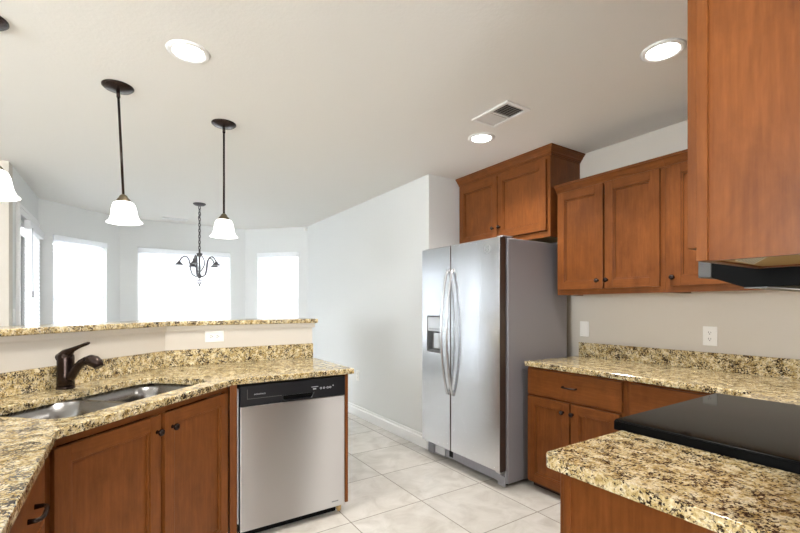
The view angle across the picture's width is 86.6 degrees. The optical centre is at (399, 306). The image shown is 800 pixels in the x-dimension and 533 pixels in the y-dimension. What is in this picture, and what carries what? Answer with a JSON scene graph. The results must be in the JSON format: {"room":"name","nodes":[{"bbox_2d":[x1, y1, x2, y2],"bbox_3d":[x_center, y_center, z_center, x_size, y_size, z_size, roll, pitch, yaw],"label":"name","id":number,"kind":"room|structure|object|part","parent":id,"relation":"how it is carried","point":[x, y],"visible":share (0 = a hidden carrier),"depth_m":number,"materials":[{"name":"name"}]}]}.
{"room":"kitchen","nodes":[
{"label":"kitchen","id":0,"kind":"room"},
{"bbox_2d":[0,160,12,325],"bbox_3d":[-4.658,0.049,2.591,3.410,2.463,0.140,0,0,-33],"label":"wall","id":1,"kind":"structure","parent":0,"point":[6,208],"depth_m":3.45,"materials":[{"name":"beige paint"}]},
{"bbox_2d":[13,167,37,325],"bbox_3d":[-3.681,0.049,4.090,0.140,2.463,1.310,0,0,-33],"label":"wall","id":2,"kind":"structure","parent":0,"point":[29,200],"depth_m":3.81,"materials":[{"name":"white paint"}]},
{"bbox_2d":[12,309,14,322],"bbox_3d":[-3.273,0.080,3.598,0.008,0.118,0.076,0,0,-33],"label":"light switch","id":3,"kind":"object","parent":2,"relation":"attached to","point":[13,310],"visible":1,"depth_m":3.58,"materials":[{"name":"white plastic"}]},
{"bbox_2d":[21,221,31,324],"bbox_3d":[-3.640,0.228,4.135,0.122,2.085,0.890,0,0,-33],"label":"door","id":4,"kind":"structure","parent":2,"relation":"in","point":[23,236],"depth_m":4.24,"materials":[{"name":"white"}]},
{"bbox_3d":[-3.674,0.160,4.113,0.006,1.720,0.680,0,0,-33],"label":"pane","id":5,"kind":"part","parent":4,"relation":"part of","materials":[{"name":"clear glass"}]},
{"bbox_3d":[-3.674,0.228,4.113,0.042,2.085,0.890,0,0,-33],"label":"frame","id":6,"kind":"part","parent":4,"relation":"part of","materials":[{"name":"white wood"}]},
{"bbox_2d":[16,202,39,324],"bbox_3d":[-3.621,0.188,4.147,0.024,2.185,1.070,0,0,-33],"label":"trim","id":7,"kind":"structure","parent":2,"relation":"attached to","point":[21,211],"depth_m":3.70,"materials":[{"name":"white wood"}]},
{"bbox_2d":[21,220,43,324],"bbox_3d":[-3.606,0.140,4.156,0.118,1.850,0.740,0,0,-33],"label":"door blind","id":8,"kind":"object","parent":2,"relation":"attached to","point":[28,227],"visible":0.49,"depth_m":4.09,"materials":[{"name":"white"}]},
{"bbox_2d":[38,198,119,323],"bbox_3d":[-3.908,0.049,5.177,0.140,2.463,1.062,0,0,13],"label":"wall","id":9,"kind":"structure","parent":0,"point":[55,218],"depth_m":5.04,"materials":[{"name":"white paint"}]},
{"bbox_2d":[53,235,106,323],"bbox_3d":[-3.864,-0.132,5.135,0.065,1.359,0.670,0,0,13],"label":"window","id":10,"kind":"structure","parent":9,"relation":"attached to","point":[78,284],"depth_m":5.11,"materials":[{"name":"white glass"}]},
{"bbox_2d":[0,327,311,402],"bbox_3d":[-1.344,0.704,1.568,1.151,1.152,3.630,0,0,3],"label":"wall","id":11,"kind":"structure","parent":0,"point":[30,355],"depth_m":2.49,"materials":[{"name":"beige paint"}]},
{"bbox_2d":[0,343,312,397],"bbox_3d":[-1.275,0.335,1.551,1.037,0.104,3.460,0,0,3],"label":"backsplash","id":12,"kind":"structure","parent":11,"relation":"attached to","point":[13,383],"depth_m":2.56,"materials":[{"name":"stone"}]},
{"bbox_2d":[0,323,314,344],"bbox_3d":[-1.272,0.145,1.557,1.041,0.034,3.472,0,0,3],"label":"trim","id":13,"kind":"structure","parent":11,"relation":"attached to","point":[87,334],"depth_m":2.45,"materials":[{"name":"beige paint"}]},
{"bbox_2d":[0,318,317,336],"bbox_3d":[-1.403,0.112,1.587,1.364,0.032,3.893,0,0,3],"label":"bar","id":14,"kind":"object","parent":11,"relation":"on","point":[17,330],"visible":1,"depth_m":2.43,"materials":[{"name":"stone"}]},
{"bbox_2d":[205,331,223,341],"bbox_3d":[-1.254,0.204,2.869,0.118,0.076,0.008,0,0,-33],"label":"wall outlet","id":15,"kind":"object","parent":11,"relation":"attached to","point":[210,336],"visible":1,"depth_m":2.87,"materials":[{"name":"white plastic"}]},
{"bbox_2d":[120,219,244,320],"bbox_3d":[-3.092,0.049,6.148,1.610,2.463,0.140,0,0,-33],"label":"wall","id":16,"kind":"structure","parent":0,"point":[151,234],"depth_m":5.99,"materials":[{"name":"white paint"}]},
{"bbox_2d":[138,258,229,318],"bbox_3d":[-3.079,-0.111,6.114,1.275,1.385,0.170,0,0,-33],"label":"window","id":17,"kind":"structure","parent":16,"relation":"in","point":[229,258],"depth_m":6.47,"materials":[{"name":"white"}]},
{"bbox_2d":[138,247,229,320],"bbox_3d":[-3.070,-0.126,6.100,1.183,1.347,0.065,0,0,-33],"label":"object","id":18,"kind":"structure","parent":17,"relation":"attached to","point":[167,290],"depth_m":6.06,"materials":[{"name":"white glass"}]},
{"bbox_2d":[245,227,306,318],"bbox_3d":[-1.879,0.049,6.495,1.052,2.463,0.140,0,0,12],"label":"wall","id":19,"kind":"structure","parent":0,"point":[290,239],"depth_m":6.45,"materials":[{"name":"white paint"}]},
{"bbox_2d":[0,0,687,228],"bbox_3d":[-1.253,-1.243,0.838,7.490,0.120,11.050,0,0,-33],"label":"ceiling","id":20,"kind":"structure","parent":0,"point":[335,106],"depth_m":2.33,"materials":[{"name":"white paint"}]},
{"bbox_2d":[0,16,20,201],"bbox_3d":[-1.677,-0.814,1.738,0.191,0.737,0.180,0,0,-33],"label":"pendant light","id":21,"kind":"object","parent":20,"relation":"hanging from","point":[7,193],"visible":1,"depth_m":1.75,"materials":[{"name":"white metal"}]},
{"bbox_3d":[-1.665,-0.505,1.740,0.170,0.118,0.170,0,0,-33],"label":"lamp shade","id":22,"kind":"part","parent":21,"relation":"part of","materials":[{"name":"white glass"}]},
{"bbox_2d":[101,79,142,225],"bbox_3d":[-1.492,-0.814,2.282,0.191,0.737,0.180,0,0,-33],"label":"pendant light","id":23,"kind":"object","parent":20,"relation":"hanging from","point":[123,211],"visible":1,"depth_m":2.27,"materials":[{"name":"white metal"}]},
{"bbox_3d":[-1.504,-0.879,2.285,0.044,0.568,0.018,0,0,-5],"label":"rod","id":24,"kind":"part","parent":23,"relation":"part of","materials":[{"name":"brown metal"}]},
{"bbox_3d":[-1.481,-0.505,2.284,0.170,0.118,0.170,0,0,-33],"label":"lamp shade","id":25,"kind":"part","parent":23,"relation":"part of","materials":[{"name":"white glass"}]},
{"bbox_2d":[162,217,187,221],"bbox_3d":[-3.043,-1.177,5.745,0.300,0.011,0.120,0,0,-33],"label":"ceiling vent","id":26,"kind":"object","parent":20,"relation":"in","point":[166,218],"visible":1,"depth_m":5.74,"materials":[{"name":"white"}]},
{"bbox_2d":[165,39,210,63],"bbox_3d":[-0.983,-1.177,1.973,0.188,0.010,0.188,0,0,-33],"label":"recessed light","id":27,"kind":"object","parent":20,"relation":"in","point":[187,51],"visible":1,"depth_m":1.96,"materials":[{"name":"white plastic"}]},
{"bbox_2d":[175,202,219,285],"bbox_3d":[-2.317,-0.705,4.908,0.470,0.954,0.477,0,0,37],"label":"chandelier","id":28,"kind":"object","parent":20,"relation":"hanging from","point":[194,263],"visible":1,"depth_m":4.88,"materials":[{"name":"grey metal"}]},
{"bbox_3d":[-2.410,-0.455,4.841,0.096,0.240,0.188,0,0,37],"label":"arm","id":29,"kind":"part","parent":28,"relation":"part of","materials":[{"name":"grey metal"}]},
{"bbox_3d":[-2.291,-0.455,4.784,0.015,0.240,0.204,0,0,-10],"label":"arm","id":30,"kind":"part","parent":28,"relation":"part of","materials":[{"name":"grey metal"}]},
{"bbox_3d":[-2.312,-0.492,4.895,0.067,0.345,0.068,0,0,37],"label":"stem","id":31,"kind":"part","parent":28,"relation":"part of","materials":[{"name":"grey metal"}]},
{"bbox_3d":[-2.312,-0.904,4.894,0.034,0.515,0.032,0,0,37],"label":"chain","id":32,"kind":"part","parent":28,"relation":"part of","materials":[{"name":"grey metal"}]},
{"bbox_3d":[-2.201,-0.455,4.880,0.181,0.240,0.110,0,0,37],"label":"arm","id":33,"kind":"part","parent":28,"relation":"part of","materials":[{"name":"grey metal"}]},
{"bbox_2d":[210,119,237,238],"bbox_3d":[-1.140,-0.816,2.749,0.170,0.733,0.170,0,0,-33],"label":"pendant light","id":34,"kind":"object","parent":20,"relation":"hanging from","point":[223,227],"visible":1,"depth_m":2.73,"materials":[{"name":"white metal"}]},
{"bbox_3d":[-1.140,-0.879,2.749,0.018,0.568,0.018,0,0,-33],"label":"rod","id":35,"kind":"part","parent":34,"relation":"part of","materials":[{"name":"brown metal"}]},
{"bbox_3d":[-1.140,-0.505,2.749,0.170,0.112,0.170,0,0,-33],"label":"lamp shade","id":36,"kind":"part","parent":34,"relation":"part of","materials":[{"name":"white glass"}]},
{"bbox_2d":[468,133,494,143],"bbox_3d":[0.573,-1.177,2.983,0.188,0.010,0.188,0,0,-33],"label":"recessed light","id":37,"kind":"object","parent":20,"relation":"in","point":[478,138],"visible":1,"depth_m":2.97,"materials":[{"name":"white"}]},
{"bbox_2d":[472,100,530,127],"bbox_3d":[0.617,-1.177,2.611,0.200,0.011,0.300,0,0,-33],"label":"ceiling vent","id":38,"kind":"object","parent":20,"relation":"in","point":[506,111],"visible":1,"depth_m":2.60,"materials":[{"name":"white metal"}]},
{"bbox_2d":[640,38,686,62],"bbox_3d":[1.216,-1.177,1.964,0.188,0.010,0.188,0,0,-33],"label":"recessed light","id":39,"kind":"object","parent":20,"relation":"in","point":[666,49],"visible":1,"depth_m":1.95,"materials":[{"name":"white"}]},
{"bbox_2d":[307,174,458,432],"bbox_3d":[-0.238,0.049,5.357,0.865,2.463,3.155,0,0,-33],"label":"wall","id":40,"kind":"structure","parent":0,"point":[364,260],"depth_m":4.48,"materials":[{"name":"white paint"}]},
{"bbox_2d":[356,370,358,380],"bbox_3d":[-0.495,0.810,4.949,0.008,0.118,0.076,0,0,-33],"label":"wall outlet","id":41,"kind":"object","parent":40,"relation":"attached to","point":[357,372],"visible":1,"depth_m":4.94,"materials":[{"name":"white plastic"}]},
{"bbox_2d":[348,402,428,449],"bbox_3d":[-0.567,1.221,5.054,0.016,0.118,3.005,0,0,-33],"label":"baseboard","id":42,"kind":"structure","parent":40,"relation":"attached to","point":[407,433],"depth_m":4.33,"materials":[{"name":"white"}]},
{"bbox_2d":[228,412,559,532],"bbox_3d":[-1.253,1.330,0.838,7.490,0.100,11.050,0,0,-33],"label":"floor","id":43,"kind":"structure","parent":0,"point":[396,485],"depth_m":2.81,"materials":[{"name":"tile"}]},
{"bbox_2d":[9,463,49,532],"bbox_3d":[-1.125,0.851,0.853,0.626,0.858,0.755,0,0,-33],"label":"base cabinet","id":44,"kind":"object","parent":43,"relation":"on","point":[31,517],"visible":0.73,"depth_m":1.11,"materials":[{"name":"brown wood"}]},
{"bbox_3d":[-0.939,0.538,1.107,0.036,0.014,0.110,0,0,-33],"label":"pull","id":45,"kind":"part","parent":44,"relation":"part of","materials":[{"name":"brown metal"}]},
{"bbox_3d":[-0.991,0.931,1.137,0.020,0.573,0.343,0,0,-33],"label":"door","id":46,"kind":"part","parent":44,"relation":"part of","materials":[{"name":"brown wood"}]},
{"bbox_2d":[45,385,236,532],"bbox_3d":[-1.248,0.851,1.868,0.551,0.858,1.022,0,0,12],"label":"base cabinet","id":47,"kind":"object","parent":43,"relation":"on","point":[161,472],"depth_m":1.76,"materials":[{"name":"brown wood"}]},
{"bbox_3d":[-1.069,0.839,1.581,0.020,0.758,0.450,0,0,12],"label":"door","id":48,"kind":"part","parent":47,"relation":"part of","materials":[{"name":"brown wood"}]},
{"bbox_3d":[-1.002,0.528,1.775,0.031,0.031,0.030,0,0,12],"label":"knob","id":49,"kind":"part","parent":47,"relation":"part of","materials":[{"name":"brown metal"}]},
{"bbox_3d":[-0.984,0.528,1.860,0.031,0.031,0.030,0,0,12],"label":"knob","id":50,"kind":"part","parent":47,"relation":"part of","materials":[{"name":"brown metal"}]},
{"bbox_2d":[0,357,353,532],"bbox_3d":[-1.052,0.405,1.525,1.507,0.033,3.451,0,0,1],"label":"countertop","id":51,"kind":"structure","parent":47,"relation":"on","point":[26,444],"depth_m":1.76,"materials":[{"name":"stone"}]},
{"bbox_2d":[55,342,103,389],"bbox_3d":[-1.496,0.277,1.984,0.247,0.223,0.074,0,0,12],"label":"faucet","id":52,"kind":"object","parent":51,"relation":"on","point":[67,370],"visible":1,"depth_m":1.97,"materials":[{"name":"brown metal"}]},
{"bbox_3d":[-1.529,0.218,1.992,0.178,0.105,0.060,0,0,12],"label":"lever","id":53,"kind":"part","parent":52,"relation":"part of","materials":[{"name":"brown metal"}]},
{"bbox_3d":[-1.510,0.299,1.988,0.148,0.139,0.044,0,0,12],"label":"spout","id":54,"kind":"part","parent":52,"relation":"part of","materials":[{"name":"brown metal"}]},
{"bbox_2d":[1,383,206,446],"bbox_3d":[-1.271,0.521,1.885,0.446,0.199,0.846,0,0,12],"label":"sink","id":55,"kind":"object","parent":51,"relation":"in","point":[100,401],"visible":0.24,"depth_m":1.88,"materials":[{"name":"silver metal"}]},
{"bbox_3d":[-1.317,0.521,1.667,0.446,0.199,0.400,0,0,12],"label":"bowl","id":56,"kind":"part","parent":55,"relation":"part of","materials":[{"name":"silver metal"}]},
{"bbox_3d":[-1.228,0.506,2.086,0.446,0.169,0.436,0,0,12],"label":"bowl","id":57,"kind":"part","parent":55,"relation":"part of","materials":[{"name":"silver metal"}]},
{"bbox_2d":[341,374,347,501],"bbox_3d":[-0.513,0.824,2.934,0.019,0.803,0.660,0,0,-33],"label":"end panel","id":58,"kind":"object","parent":51,"relation":"attached to","point":[345,375],"visible":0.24,"depth_m":2.66,"materials":[{"name":"brown wood"}]},
{"bbox_3d":[-0.971,0.839,2.041,0.020,0.758,0.445,0,0,12],"label":"door","id":59,"kind":"part","parent":47,"relation":"part of","materials":[{"name":"brown wood"}]},
{"bbox_3d":[-0.903,0.826,2.295,0.036,0.808,0.025,0,0,-33],"label":"filler strip","id":60,"kind":"part","parent":47,"relation":"part of","materials":[{"name":"brown wood"}]},
{"bbox_2d":[221,375,344,532],"bbox_3d":[-0.770,0.857,2.709,0.634,0.846,0.607,0,0,-33],"label":"dishwasher","id":61,"kind":"object","parent":43,"relation":"on","point":[291,433],"visible":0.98,"depth_m":2.44,"materials":[{"name":"silver metal"}]},
{"bbox_3d":[-0.956,0.815,2.417,0.004,0.730,0.294,0,0,-33],"label":"trim","id":62,"kind":"part","parent":61,"relation":"part of","materials":[{"name":"brown wood"}]},
{"bbox_3d":[-0.648,1.241,2.500,0.578,0.070,0.010,0,0,-33],"label":"toe panel","id":63,"kind":"part","parent":61,"relation":"part of","materials":[{"name":"black"}]},
{"bbox_3d":[-0.611,0.490,2.476,0.622,0.113,0.040,0,0,-33],"label":"control panel","id":64,"kind":"part","parent":61,"relation":"part of","materials":[{"name":"black plastic"}]},
{"bbox_2d":[422,235,566,486],"bbox_3d":[0.720,0.392,3.501,0.813,1.776,0.926,0,0,-33],"label":"refrigerator","id":65,"kind":"object","parent":43,"relation":"on","point":[491,306],"visible":0.98,"depth_m":3.15,"materials":[{"name":"grey metal"}]},
{"bbox_3d":[0.307,0.150,3.579,0.047,0.120,0.176,0,0,-33],"label":"dispenser panel","id":66,"kind":"part","parent":65,"relation":"part of","materials":[{"name":"silver metal"}]},
{"bbox_3d":[0.322,0.336,3.566,0.060,1.643,0.384,0,0,-33],"label":"door","id":67,"kind":"part","parent":65,"relation":"part of","materials":[{"name":"silver metal"}]},
{"bbox_3d":[0.354,0.206,3.391,0.081,1.010,0.026,0,0,-29],"label":"handle","id":68,"kind":"part","parent":65,"relation":"part of","materials":[{"name":"silver metal"}]},
{"bbox_3d":[0.389,0.206,3.337,0.081,1.010,0.026,0,0,-37],"label":"handle","id":69,"kind":"part","parent":65,"relation":"part of","materials":[{"name":"silver metal"}]},
{"bbox_3d":[0.574,0.336,3.178,0.060,1.643,0.524,0,0,-33],"label":"door","id":70,"kind":"part","parent":65,"relation":"part of","materials":[{"name":"silver metal"}]},
{"bbox_2d":[528,366,627,495],"bbox_3d":[1.329,0.851,2.868,0.641,0.858,0.713,0,0,-33],"label":"base cabinet","id":71,"kind":"object","parent":43,"relation":"on","point":[565,408],"visible":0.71,"depth_m":2.76,"materials":[{"name":"brown wood"}]},
{"bbox_3d":[1.002,0.925,2.868,0.020,0.594,0.333,0,0,-33],"label":"door","id":72,"kind":"part","parent":71,"relation":"part of","materials":[{"name":"brown wood"}]},
{"bbox_3d":[1.072,0.524,2.709,0.036,0.014,0.110,0,0,-33],"label":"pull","id":73,"kind":"part","parent":71,"relation":"part of","materials":[{"name":"brown metal"}]},
{"bbox_3d":[1.095,0.524,2.724,0.020,0.175,0.676,0,0,-33],"label":"drawer","id":74,"kind":"part","parent":71,"relation":"part of","materials":[{"name":"brown wood"}]},
{"bbox_3d":[1.185,0.925,2.584,0.020,0.594,0.320,0,0,-33],"label":"door","id":75,"kind":"part","parent":71,"relation":"part of","materials":[{"name":"brown wood"}]},
{"bbox_2d":[524,356,799,404],"bbox_3d":[1.550,0.405,2.273,0.920,0.033,1.961,0,0,-33],"label":"countertop","id":76,"kind":"structure","parent":71,"relation":"on","point":[783,390],"depth_m":2.34,"materials":[{"name":"stone"}]},
{"bbox_2d":[560,473,716,532],"bbox_3d":[0.721,0.851,0.970,0.335,0.858,0.671,0,0,-33],"label":"base cabinet","id":77,"kind":"object","parent":43,"relation":"on","point":[585,507],"visible":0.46,"depth_m":1.02,"materials":[{"name":"brown wood"}]},
{"bbox_3d":[0.563,0.524,1.212,0.311,0.175,0.020,0,0,-33],"label":"drawer","id":78,"kind":"part","parent":77,"relation":"part of","materials":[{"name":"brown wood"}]},
{"bbox_3d":[0.574,0.829,1.196,0.335,0.813,0.019,0,0,-33],"label":"frame","id":79,"kind":"part","parent":77,"relation":"part of","materials":[{"name":"brown wood"}]},
{"bbox_2d":[546,430,799,532],"bbox_3d":[0.712,0.405,0.951,0.382,0.033,0.655,0,0,-33],"label":"countertop","id":80,"kind":"structure","parent":77,"relation":"on","point":[717,493],"depth_m":0.95,"materials":[{"name":"stone"}]},
{"bbox_2d":[628,381,712,415],"bbox_3d":[1.683,0.851,2.323,0.641,0.858,0.584,0,0,-33],"label":"base cabinet","id":81,"kind":"object","parent":43,"relation":"on","point":[642,397],"visible":0.09,"depth_m":2.29,"materials":[{"name":"brown wood"}]},
{"bbox_2d":[614,393,799,474],"bbox_3d":[1.173,0.740,1.302,0.760,1.080,0.726,0,0,-33],"label":"range","id":82,"kind":"object","parent":43,"relation":"on","point":[757,431],"visible":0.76,"depth_m":1.28,"materials":[{"name":"black glass"}]},
{"bbox_3d":[1.174,0.378,1.300,0.760,0.032,0.632,0,0,-33],"label":"cooktop frame","id":83,"kind":"part","parent":82,"relation":"part of","materials":[{"name":"black plastic"}]},
{"bbox_2d":[553,120,799,358],"bbox_3d":[2.839,0.049,1.274,0.150,2.463,7.045,0,0,-33],"label":"wall","id":84,"kind":"structure","parent":0,"point":[766,323],"depth_m":2.77,"materials":[{"name":"beige paint"}]},
{"bbox_2d":[456,143,584,243],"bbox_3d":[0.977,-0.849,3.625,0.409,0.664,1.063,0,0,-33],"label":"upper cabinet","id":85,"kind":"object","parent":84,"relation":"attached to","point":[516,197],"visible":0.84,"depth_m":3.38,"materials":[{"name":"brown wood"}]},
{"bbox_3d":[0.691,-0.829,3.764,0.020,0.526,0.469,0,0,-33],"label":"door","id":86,"kind":"part","parent":85,"relation":"part of","materials":[{"name":"brown wood"}]},
{"bbox_3d":[0.843,-0.839,3.567,0.019,0.643,1.015,0,0,-33],"label":"frame","id":87,"kind":"part","parent":85,"relation":"part of","materials":[{"name":"brown wood"}]},
{"bbox_3d":[0.977,-1.150,3.626,0.405,0.063,1.063,0,0,-33],"label":"crown moulding","id":88,"kind":"part","parent":85,"relation":"part of","materials":[{"name":"brown wood"}]},
{"bbox_3d":[0.956,-0.829,3.357,0.020,0.526,0.483,0,0,-33],"label":"door","id":89,"kind":"part","parent":85,"relation":"part of","materials":[{"name":"brown wood"}]},
{"bbox_2d":[580,321,588,336],"bbox_3d":[1.431,0.177,3.296,0.008,0.118,0.076,0,0,-33],"label":"light switch","id":90,"kind":"object","parent":84,"relation":"attached to","point":[584,325],"visible":1,"depth_m":3.29,"materials":[{"name":"white plastic"}]},
{"bbox_2d":[554,156,666,295],"bbox_3d":[1.480,-0.484,2.914,0.339,0.805,0.752,0,0,-33],"label":"upper cabinet","id":91,"kind":"object","parent":84,"relation":"attached to","point":[611,225],"visible":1,"depth_m":2.78,"materials":[{"name":"brown wood"}]},
{"bbox_3d":[1.270,-0.474,3.001,0.020,0.708,0.354,0,0,-33],"label":"door","id":92,"kind":"part","parent":91,"relation":"part of","materials":[{"name":"brown wood"}]},
{"bbox_3d":[1.360,-0.856,2.836,0.047,0.063,0.752,0,0,-33],"label":"crown moulding","id":93,"kind":"part","parent":91,"relation":"part of","materials":[{"name":"brown wood"}]},
{"bbox_3d":[1.468,-0.474,2.696,0.020,0.708,0.346,0,0,-33],"label":"door","id":94,"kind":"part","parent":91,"relation":"part of","materials":[{"name":"brown wood"}]},
{"bbox_2d":[579,342,799,379],"bbox_3d":[1.933,0.334,2.510,0.020,0.106,1.941,0,0,-33],"label":"backsplash","id":95,"kind":"structure","parent":84,"relation":"attached to","point":[787,368],"depth_m":2.62,"materials":[{"name":"stone"}]},
{"bbox_2d":[703,326,716,345],"bbox_3d":[1.890,0.182,2.589,0.008,0.118,0.076,0,0,-33],"label":"wall outlet","id":96,"kind":"object","parent":84,"relation":"attached to","point":[709,332],"visible":1,"depth_m":2.59,"materials":[{"name":"white plastic"}]},
{"bbox_2d":[662,149,762,292],"bbox_3d":[1.914,-0.484,2.246,0.339,0.805,0.840,0,0,-33],"label":"upper cabinet","id":97,"kind":"object","parent":84,"relation":"attached to","point":[681,263],"visible":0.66,"depth_m":2.45,"materials":[{"name":"brown wood"}]},
{"bbox_3d":[1.794,-0.856,2.168,0.047,0.063,0.840,0,0,-33],"label":"crown moulding","id":98,"kind":"part","parent":97,"relation":"part of","materials":[{"name":"brown wood"}]},
{"bbox_3d":[1.693,-0.474,2.351,0.020,0.708,0.357,0,0,-33],"label":"door","id":99,"kind":"part","parent":97,"relation":"part of","materials":[{"name":"brown wood"}]},
{"bbox_3d":[1.643,0.048,1.079,2.070,2.463,0.140,0,0,-33],"label":"wall","id":100,"kind":"structure","parent":0,"visible":0},
{"bbox_2d":[688,0,799,268],"bbox_3d":[0.813,-0.606,0.846,0.315,1.028,0.369,0,0,-33],"label":"upper cabinet","id":101,"kind":"object","parent":100,"relation":"attached to","point":[744,55],"visible":1,"depth_m":0.81,"materials":[{"name":"brown wood"}]},
{"bbox_3d":[0.733,-0.600,0.965,0.294,0.960,0.020,0,0,-33],"label":"door","id":102,"kind":"part","parent":101,"relation":"part of","materials":[{"name":"brown wood"}]},
{"bbox_3d":[0.746,-0.606,0.950,0.315,1.028,0.019,0,0,-33],"label":"frame","id":103,"kind":"part","parent":101,"relation":"part of","materials":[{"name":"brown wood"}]},
{"bbox_3d":[1.270,-0.630,1.143,0.771,0.980,0.369,0,0,-33],"label":"upper cabinet","id":104,"kind":"object","parent":100,"relation":"attached to","visible":0},
{"bbox_2d":[698,262,799,291],"bbox_3d":[1.253,-0.090,1.182,0.757,0.096,0.453,0,0,-33],"label":"range hood","id":105,"kind":"object","parent":104,"relation":"attached to","point":[778,278],"visible":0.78,"depth_m":1.07,"materials":[{"name":"black metal"}]},
{"bbox_3d":[-1.845,-0.117,6.452,0.761,1.397,0.170,0,0,12],"label":"window","id":106,"kind":"structure","parent":0,"visible":0},
{"bbox_2d":[257,252,297,318],"bbox_3d":[-1.848,-0.132,6.434,0.669,1.359,0.065,0,0,12],"label":"window blind","id":107,"kind":"object","parent":106,"relation":"attached to","point":[278,282],"visible":0.66,"depth_m":6.44,"materials":[{"name":"white"}]}
]}

